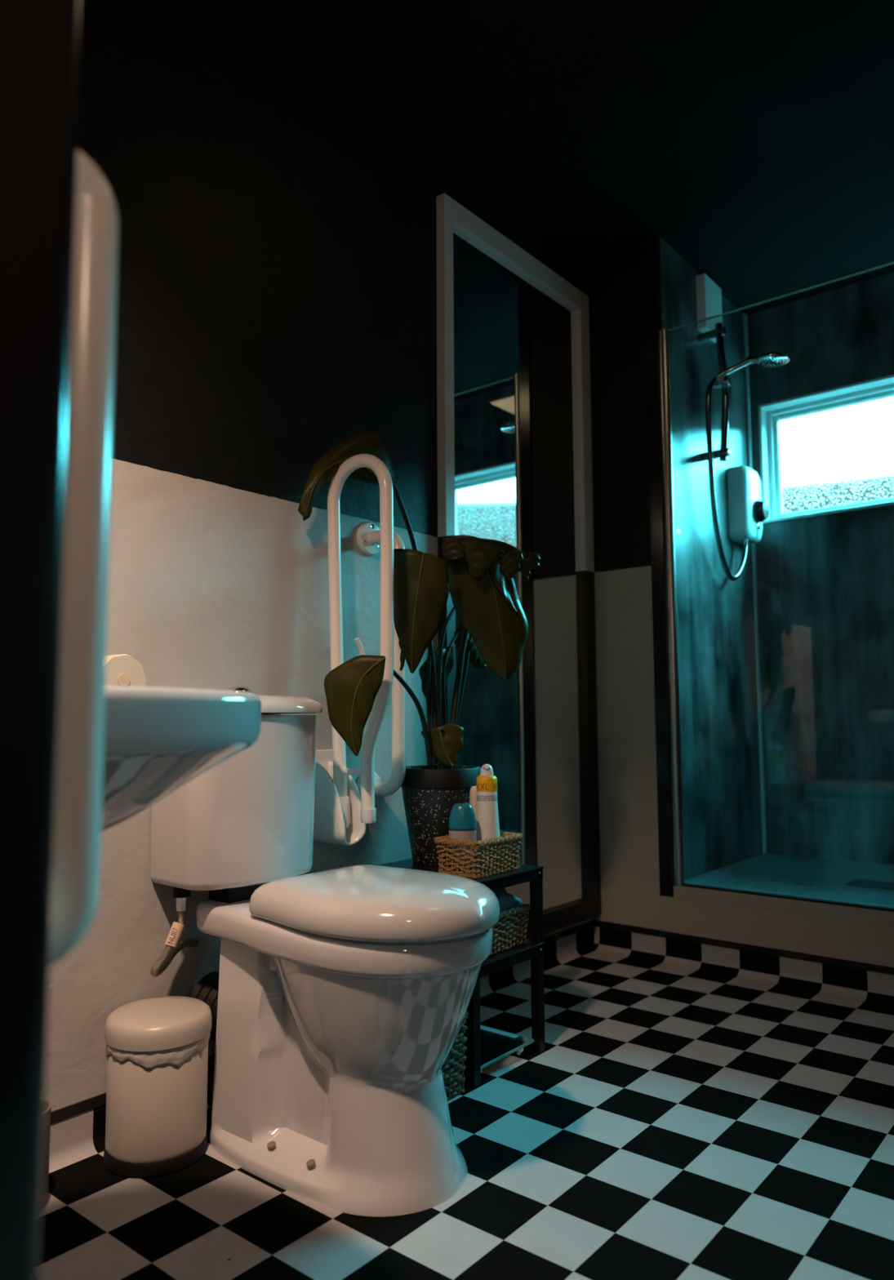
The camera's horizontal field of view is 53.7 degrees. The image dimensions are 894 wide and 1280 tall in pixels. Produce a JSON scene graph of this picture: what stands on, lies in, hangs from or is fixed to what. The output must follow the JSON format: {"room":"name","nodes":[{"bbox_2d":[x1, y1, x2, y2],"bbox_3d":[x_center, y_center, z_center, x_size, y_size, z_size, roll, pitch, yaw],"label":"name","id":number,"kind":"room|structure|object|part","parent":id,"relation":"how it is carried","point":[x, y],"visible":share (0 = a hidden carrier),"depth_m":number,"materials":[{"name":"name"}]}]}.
{"room":"bathroom","nodes":[
{"label":"bathroom","id":0,"kind":"room"},
{"bbox_2d":[0,0,82,1279],"bbox_3d":[-0.676,-0.364,0.793,1.139,2.418,0.133,-4,-7,39],"label":"door frame","id":1,"kind":"structure","parent":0,"point":[40,40],"depth_m":0.44,"materials":[{"name":"black paint"}]},
{"bbox_2d":[49,150,119,965],"bbox_3d":[-0.233,-0.058,0.529,0.086,0.542,0.061,-4,-7,39],"label":"grab rail","id":2,"kind":"object","parent":1,"relation":"attached to","point":[84,612],"visible":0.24,"depth_m":0.52,"materials":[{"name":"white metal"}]},
{"bbox_2d":[101,684,261,833],"bbox_3d":[-0.468,0.160,0.962,0.504,0.207,0.486,-4,-7,39],"label":"basin","id":3,"kind":"object","parent":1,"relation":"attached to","point":[157,740],"visible":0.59,"depth_m":0.86,"materials":[{"name":"grey ceramic"}]},
{"bbox_2d":[44,0,593,1111],"bbox_3d":[-0.699,-0.282,1.699,0.072,2.418,3.768,-4,-7,39],"label":"wall","id":4,"kind":"structure","parent":0,"point":[277,283],"depth_m":1.97,"materials":[{"name":"paint"}]},
{"bbox_2d":[105,653,146,686],"bbox_3d":[-0.620,0.076,1.633,0.089,0.097,0.096,-4,-7,39],"label":"paper roll","id":5,"kind":"object","parent":4,"relation":"attached to","point":[122,669],"visible":0.31,"depth_m":1.61,"materials":[{"name":"beige paper"}]},
{"bbox_2d":[189,971,218,1040],"bbox_3d":[-0.449,0.741,1.779,0.093,0.127,0.122,-4,-6,34],"label":"pipe","id":6,"kind":"object","parent":4,"relation":"attached to","point":[206,989],"visible":0.16,"depth_m":1.75,"materials":[{"name":"black plastic"}]},
{"bbox_2d":[48,926,595,1175],"bbox_3d":[-0.274,0.921,2.024,0.025,0.074,2.470,-4,-7,39],"label":"baseboard","id":7,"kind":"structure","parent":4,"relation":"attached to","point":[75,1140],"depth_m":1.61,"materials":[{"name":"plastic"}]},
{"bbox_2d":[50,920,594,1124],"bbox_3d":[-0.284,0.877,2.037,0.005,0.019,2.472,-4,-7,39],"label":"trim","id":8,"kind":"structure","parent":4,"relation":"attached to","point":[64,1113],"depth_m":1.60,"materials":[{"name":"black paint"}]},
{"bbox_2d":[313,453,393,845],"bbox_3d":[-0.213,0.016,2.021,0.237,0.896,0.149,-4,-7,39],"label":"support rail","id":9,"kind":"object","parent":4,"relation":"attached to","point":[341,815],"visible":0.88,"depth_m":2.00,"materials":[{"name":"white metal"}]},
{"bbox_3d":[-0.300,0.360,2.064,0.006,0.204,0.149,-4,-7,39],"label":"wall plate","id":10,"kind":"part","parent":9,"relation":"part of","materials":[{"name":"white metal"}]},
{"bbox_2d":[354,637,364,655],"bbox_3d":[-0.219,0.035,2.176,0.033,0.080,0.043,-4,-7,39],"label":"wall hook","id":11,"kind":"object","parent":4,"relation":"attached to","point":[357,640],"visible":0.42,"depth_m":2.16,"materials":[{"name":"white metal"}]},
{"bbox_2d":[355,521,405,803],"bbox_3d":[-0.151,0.052,2.186,0.121,0.715,0.086,-4,-7,39],"label":"grab rail","id":12,"kind":"object","parent":4,"relation":"attached to","point":[368,536],"visible":0.71,"depth_m":2.14,"materials":[{"name":"white metal"}]},
{"bbox_2d":[435,192,600,939],"bbox_3d":[0.244,-0.179,2.765,0.031,2.166,0.816,-4,-7,39],"label":"wall mirror","id":13,"kind":"object","parent":4,"relation":"attached to","point":[513,395],"visible":0.7,"depth_m":2.80,"materials":[{"name":"white mirror"}]},
{"bbox_2d":[39,951,893,1279],"bbox_3d":[0.164,0.850,0.840,2.155,0.001,3.684,-4,-7,39],"label":"floor","id":14,"kind":"structure","parent":0,"point":[671,1122],"depth_m":1.50,"materials":[{"name":"tile"}]},
{"bbox_2d":[40,1100,51,1209],"bbox_3d":[-0.684,0.830,1.413,0.089,0.150,0.089,-4,-7,39],"label":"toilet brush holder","id":15,"kind":"object","parent":14,"relation":"on","point":[47,1105],"visible":0.16,"depth_m":1.41,"materials":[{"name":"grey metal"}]},
{"bbox_2d":[102,995,212,1178],"bbox_3d":[-0.521,0.794,1.593,0.185,0.253,0.185,-4,-7,39],"label":"pedal bin","id":16,"kind":"object","parent":14,"relation":"on","point":[157,1048],"visible":1,"depth_m":1.52,"materials":[{"name":"beige metal"}]},
{"bbox_3d":[-0.522,0.691,1.603,0.185,0.046,0.185,-4,-7,39],"label":"bin lid","id":17,"kind":"part","parent":16,"relation":"part of","materials":[{"name":"white plastic"}]},
{"bbox_2d":[151,686,499,1217],"bbox_3d":[-0.211,0.500,1.628,0.673,0.841,0.363,-4,-7,39],"label":"toilet","id":18,"kind":"object","parent":14,"relation":"on","point":[344,994],"visible":0.96,"depth_m":1.49,"materials":[{"name":"grey ceramic"}]},
{"bbox_2d":[151,887,199,977],"bbox_3d":[-0.514,0.554,1.717,0.048,0.168,0.146,-2,-5,18],"label":"hose","id":19,"kind":"object","parent":18,"relation":"attached to","point":[172,948],"visible":1,"depth_m":1.69,"materials":[{"name":"grey rubber"}]},
{"bbox_3d":[-0.407,0.131,1.796,0.203,0.038,0.325,-4,-7,39],"label":"cistern lid","id":20,"kind":"part","parent":18,"relation":"part of","materials":[{"name":"grey ceramic"}]},
{"bbox_3d":[-0.107,0.453,1.558,0.419,0.068,0.346,-4,-7,39],"label":"lid","id":21,"kind":"part","parent":18,"relation":"part of","materials":[{"name":"grey plastic"}]},
{"bbox_3d":[-0.103,0.489,1.552,0.376,0.006,0.312,-4,-7,39],"label":"seat","id":22,"kind":"part","parent":18,"relation":"part of","materials":[{"name":"grey plastic"}]},
{"bbox_2d":[441,1011,469,1101],"bbox_3d":[-0.051,0.860,1.851,0.166,0.168,0.123,-4,-7,39],"label":"wicker basket","id":23,"kind":"object","parent":14,"relation":"on","point":[452,1068],"visible":0.12,"depth_m":1.82,"materials":[{"name":"wicker"}]},
{"bbox_2d":[377,858,545,1088],"bbox_3d":[0.016,0.750,2.078,0.332,0.422,0.276,-4,-7,39],"label":"stand","id":24,"kind":"object","parent":14,"relation":"on","point":[533,949],"visible":0.42,"depth_m":2.04,"materials":[{"name":"black metal"}]},
{"bbox_2d":[400,764,480,866],"bbox_3d":[-0.017,0.432,2.192,0.205,0.231,0.205,-4,-7,39],"label":"plant pot","id":25,"kind":"object","parent":24,"relation":"on","point":[429,793],"visible":0.77,"depth_m":2.12,"materials":[{"name":"stone"}]},
{"bbox_2d":[297,429,540,767],"bbox_3d":[0.032,-0.106,2.157,0.784,0.827,0.297,5,-7,-43],"label":"leafy plant","id":26,"kind":"object","parent":25,"relation":"in","point":[477,574],"visible":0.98,"depth_m":2.11,"materials":[{"name":"green plant"}]},
{"bbox_3d":[-0.083,0.177,2.052,0.025,0.238,0.197,-3,-6,31],"label":"stem","id":27,"kind":"part","parent":26,"relation":"part of","materials":[{"name":"black"}]},
{"bbox_3d":[-0.073,-0.041,2.198,0.075,0.697,0.118,-4,-7,39],"label":"stem","id":28,"kind":"part","parent":26,"relation":"part of","materials":[{"name":"black"}]},
{"bbox_3d":[-0.040,0.042,2.208,0.032,0.530,0.046,4,-7,-38],"label":"stem","id":29,"kind":"part","parent":26,"relation":"part of","materials":[{"name":"black"}]},
{"bbox_3d":[-0.009,0.256,2.134,0.015,0.093,0.089,-1,-5,3],"label":"stem","id":30,"kind":"part","parent":26,"relation":"part of","materials":[{"name":"black"}]},
{"bbox_3d":[0.034,0.035,2.274,0.012,0.557,0.179,-5,-7,40],"label":"stem","id":31,"kind":"part","parent":26,"relation":"part of","materials":[{"name":"black"}]},
{"bbox_3d":[0.018,0.132,2.283,0.019,0.369,0.131,-3,-6,27],"label":"stem","id":32,"kind":"part","parent":26,"relation":"part of","materials":[{"name":"black"}]},
{"bbox_3d":[0.061,0.070,2.283,0.022,0.486,0.184,-5,-7,44],"label":"stem","id":33,"kind":"part","parent":26,"relation":"part of","materials":[{"name":"black"}]},
{"bbox_3d":[0.111,0.034,2.380,0.016,0.577,0.351,-4,-6,36],"label":"stem","id":34,"kind":"part","parent":26,"relation":"part of","materials":[{"name":"black"}]},
{"bbox_3d":[0.055,0.734,1.886,0.023,0.420,0.023,-4,-7,39],"label":"leg","id":35,"kind":"part","parent":24,"relation":"part of","materials":[{"name":"black"}]},
{"bbox_2d":[434,831,523,878],"bbox_3d":[0.075,0.493,2.043,0.130,0.084,0.190,-4,-7,39],"label":"wicker basket","id":36,"kind":"object","parent":24,"relation":"on","point":[506,842],"visible":0.88,"depth_m":1.99,"materials":[{"name":"wicker"}]},
{"bbox_2d":[448,803,476,871],"bbox_3d":[0.036,0.449,2.020,0.064,0.149,0.046,0,-5,-6],"label":"bottle","id":37,"kind":"object","parent":36,"relation":"in","point":[462,820],"visible":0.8,"depth_m":2.00,"materials":[{"name":"blue plastic"}]},
{"bbox_2d":[469,786,476,817],"bbox_3d":[0.068,0.439,2.100,0.026,0.182,0.026,-4,-7,39],"label":"bottle","id":38,"kind":"object","parent":36,"relation":"in","point":[473,793],"visible":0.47,"depth_m":2.09,"materials":[{"name":"beige plastic"}]},
{"bbox_2d":[475,764,500,866],"bbox_3d":[0.095,0.411,2.080,0.061,0.235,0.061,-4,-7,39],"label":"spray can","id":39,"kind":"object","parent":36,"relation":"in","point":[486,807],"visible":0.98,"depth_m":2.06,"materials":[{"name":"beige metal"}]},
{"bbox_2d":[476,794,497,801],"bbox_3d":[0.094,0.383,2.083,0.049,0.038,0.049,-4,-7,39],"label":"print","id":40,"kind":"object","parent":39,"relation":"attached to","point":[480,797],"depth_m":2.06},
{"bbox_2d":[489,902,530,955],"bbox_3d":[0.080,0.665,2.051,0.153,0.091,0.207,-4,-7,39],"label":"wicker basket","id":41,"kind":"object","parent":24,"relation":"on","point":[503,940],"visible":0.38,"depth_m":2.03,"materials":[{"name":"wicker"}]},
{"bbox_2d":[492,887,513,911],"bbox_3d":[0.112,0.605,2.059,0.079,0.070,0.052,2,-6,-22],"label":"packet","id":42,"kind":"object","parent":41,"relation":"in","point":[505,902],"visible":0.27,"depth_m":2.05,"materials":[{"name":"black plastic"}]},
{"bbox_2d":[508,893,521,906],"bbox_3d":[0.133,0.621,2.088,0.065,0.054,0.065,3,-6,-36],"label":"packet","id":43,"kind":"object","parent":41,"relation":"in","point":[515,900],"visible":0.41,"depth_m":2.07,"materials":[{"name":"plastic"}]},
{"bbox_3d":[0.212,0.750,2.077,0.023,0.420,0.023,-4,-7,39],"label":"leg","id":44,"kind":"part","parent":24,"relation":"part of","materials":[{"name":"black metal"}]},
{"bbox_2d":[455,1025,533,1078],"bbox_3d":[0.073,0.939,2.015,0.163,0.034,0.212,-4,-7,39],"label":"bathroom scale","id":45,"kind":"object","parent":14,"relation":"on","point":[495,1044],"visible":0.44,"depth_m":2.03,"materials":[{"name":"clear glass"}]},
{"bbox_3d":[0.072,0.926,2.016,0.160,0.006,0.209,-4,-7,39],"label":"glass plate","id":46,"kind":"part","parent":45,"relation":"part of","materials":[{"name":"glass"}]},
{"bbox_2d":[238,0,893,315],"bbox_3d":[0.455,-1.550,1.498,2.242,0.060,4.752,-4,-7,39],"label":"ceiling","id":47,"kind":"structure","parent":0,"point":[754,139],"depth_m":2.40,"materials":[{"name":"black paint"}]},
{"bbox_2d":[581,239,660,929],"bbox_3d":[1.355,-0.228,2.428,2.182,2.418,0.060,-4,-7,39],"label":"wall","id":48,"kind":"structure","parent":0,"point":[613,282],"depth_m":3.00,"materials":[{"name":"paint"}]},
{"bbox_2d":[594,926,893,1006],"bbox_3d":[1.330,0.936,2.285,2.182,0.074,0.035,-4,-7,39],"label":"baseboard","id":49,"kind":"structure","parent":48,"relation":"attached to","point":[837,980],"depth_m":2.64,"materials":[{"name":"tile"}]},
{"bbox_2d":[594,920,893,974],"bbox_3d":[1.342,0.891,2.302,2.179,0.020,0.005,-4,-7,39],"label":"trim","id":50,"kind":"structure","parent":48,"relation":"attached to","point":[825,960],"depth_m":2.65,"materials":[{"name":"black tile"}]},
{"bbox_2d":[659,885,893,967],"bbox_3d":[1.277,0.816,2.397,1.478,0.146,0.068,-4,-7,39],"label":"shower base","id":51,"kind":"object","parent":48,"relation":"attached to","point":[860,935],"depth_m":2.59,"materials":[{"name":"beige paint"}]},
{"bbox_2d":[658,261,893,911],"bbox_3d":[1.268,-0.172,2.467,1.412,1.837,0.031,-4,-7,39],"label":"screen","id":52,"kind":"object","parent":51,"relation":"on","point":[664,342],"visible":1,"depth_m":2.87,"materials":[{"name":"clear glass"}]},
{"bbox_3d":[1.278,-0.171,2.463,1.392,1.828,0.006,-4,-7,39],"label":"glass panel","id":53,"kind":"part","parent":52,"relation":"part of","materials":[{"name":"clear glass"}]},
{"bbox_2d":[658,236,762,879],"bbox_3d":[1.012,-0.148,3.297,0.050,2.418,0.930,-4,-7,39],"label":"wall","id":54,"kind":"structure","parent":0,"point":[722,817],"depth_m":3.17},
{"bbox_2d":[642,233,673,897],"bbox_3d":[0.718,-0.279,2.950,0.048,2.216,0.067,-4,-7,39],"label":"trim","id":55,"kind":"structure","parent":54,"relation":"attached to","point":[651,244],"depth_m":2.92,"materials":[{"name":"black paint"}]},
{"bbox_2d":[695,273,722,342],"bbox_3d":[0.979,-1.235,3.293,0.036,0.204,0.156,-4,-7,39],"label":"box","id":56,"kind":"object","parent":54,"relation":"attached to","point":[708,294],"visible":0.8,"depth_m":3.24,"materials":[{"name":"white paint"}]},
{"bbox_2d":[696,322,730,461],"bbox_3d":[0.958,-0.891,3.164,0.125,0.506,0.081,-4,-7,39],"label":"riser rail","id":57,"kind":"object","parent":54,"relation":"attached to","point":[719,331],"visible":1,"depth_m":3.16,"materials":[{"name":"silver metal"}]},
{"bbox_2d":[714,351,790,380],"bbox_3d":[1.078,-0.967,3.115,0.254,0.070,0.113,-4,-7,39],"label":"shower","id":58,"kind":"object","parent":57,"relation":"attached to","point":[770,359],"visible":1,"depth_m":3.09,"materials":[{"name":"silver metal"}]},
{"bbox_3d":[1.029,-0.965,3.138,0.152,0.070,0.031,-3,-6,27],"label":"handle","id":59,"kind":"part","parent":58,"relation":"part of","materials":[{"name":"silver metal"}]},
{"bbox_2d":[727,465,768,547],"bbox_3d":[1.171,-0.507,3.401,0.108,0.318,0.176,-4,-7,39],"label":"shower","id":60,"kind":"object","parent":54,"relation":"attached to","point":[747,510],"visible":1,"depth_m":3.36,"materials":[{"name":"grey plastic"}]},
{"bbox_2d":[705,377,747,581],"bbox_3d":[1.033,-0.574,3.251,0.040,0.714,0.347,-4,-6,35],"label":"shower hose","id":61,"kind":"object","parent":60,"relation":"attached to","point":[708,390],"visible":1,"depth_m":3.14,"materials":[{"name":"silver metal"}]},
{"bbox_2d":[742,538,748,547],"bbox_3d":[1.136,-0.368,3.362,0.020,0.036,0.020,-4,-7,39],"label":"outlet","id":62,"kind":"object","parent":60,"relation":"attached to","point":[744,541],"depth_m":3.35,"materials":[{"name":"silver metal"}]},
{"bbox_2d":[742,313,766,853],"bbox_3d":[1.226,-0.252,3.520,0.011,2.172,0.024,-4,-7,39],"label":"trim","id":63,"kind":"structure","parent":54,"relation":"attached to","point":[744,316],"depth_m":3.49,"materials":[{"name":"grey metal"}]},
{"bbox_2d":[746,271,893,865],"bbox_3d":[1.831,-0.167,3.132,1.428,2.418,0.150,-4,-7,39],"label":"wall","id":64,"kind":"structure","parent":0,"point":[825,583],"depth_m":3.35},
{"bbox_2d":[684,853,893,909],"bbox_3d":[1.543,0.812,2.684,1.428,0.102,0.778,-4,-7,39],"label":"shower tray","id":65,"kind":"object","parent":64,"relation":"attached to","point":[860,883],"visible":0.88,"depth_m":2.94,"materials":[{"name":"white ceramic"}]},
{"bbox_2d":[758,374,893,524],"bbox_3d":[1.702,-0.734,3.272,1.039,0.487,0.156,-4,-7,39],"label":"window","id":66,"kind":"structure","parent":64,"relation":"in","point":[770,415],"depth_m":3.51,"materials":[{"name":"grey plastic"}]}
]}

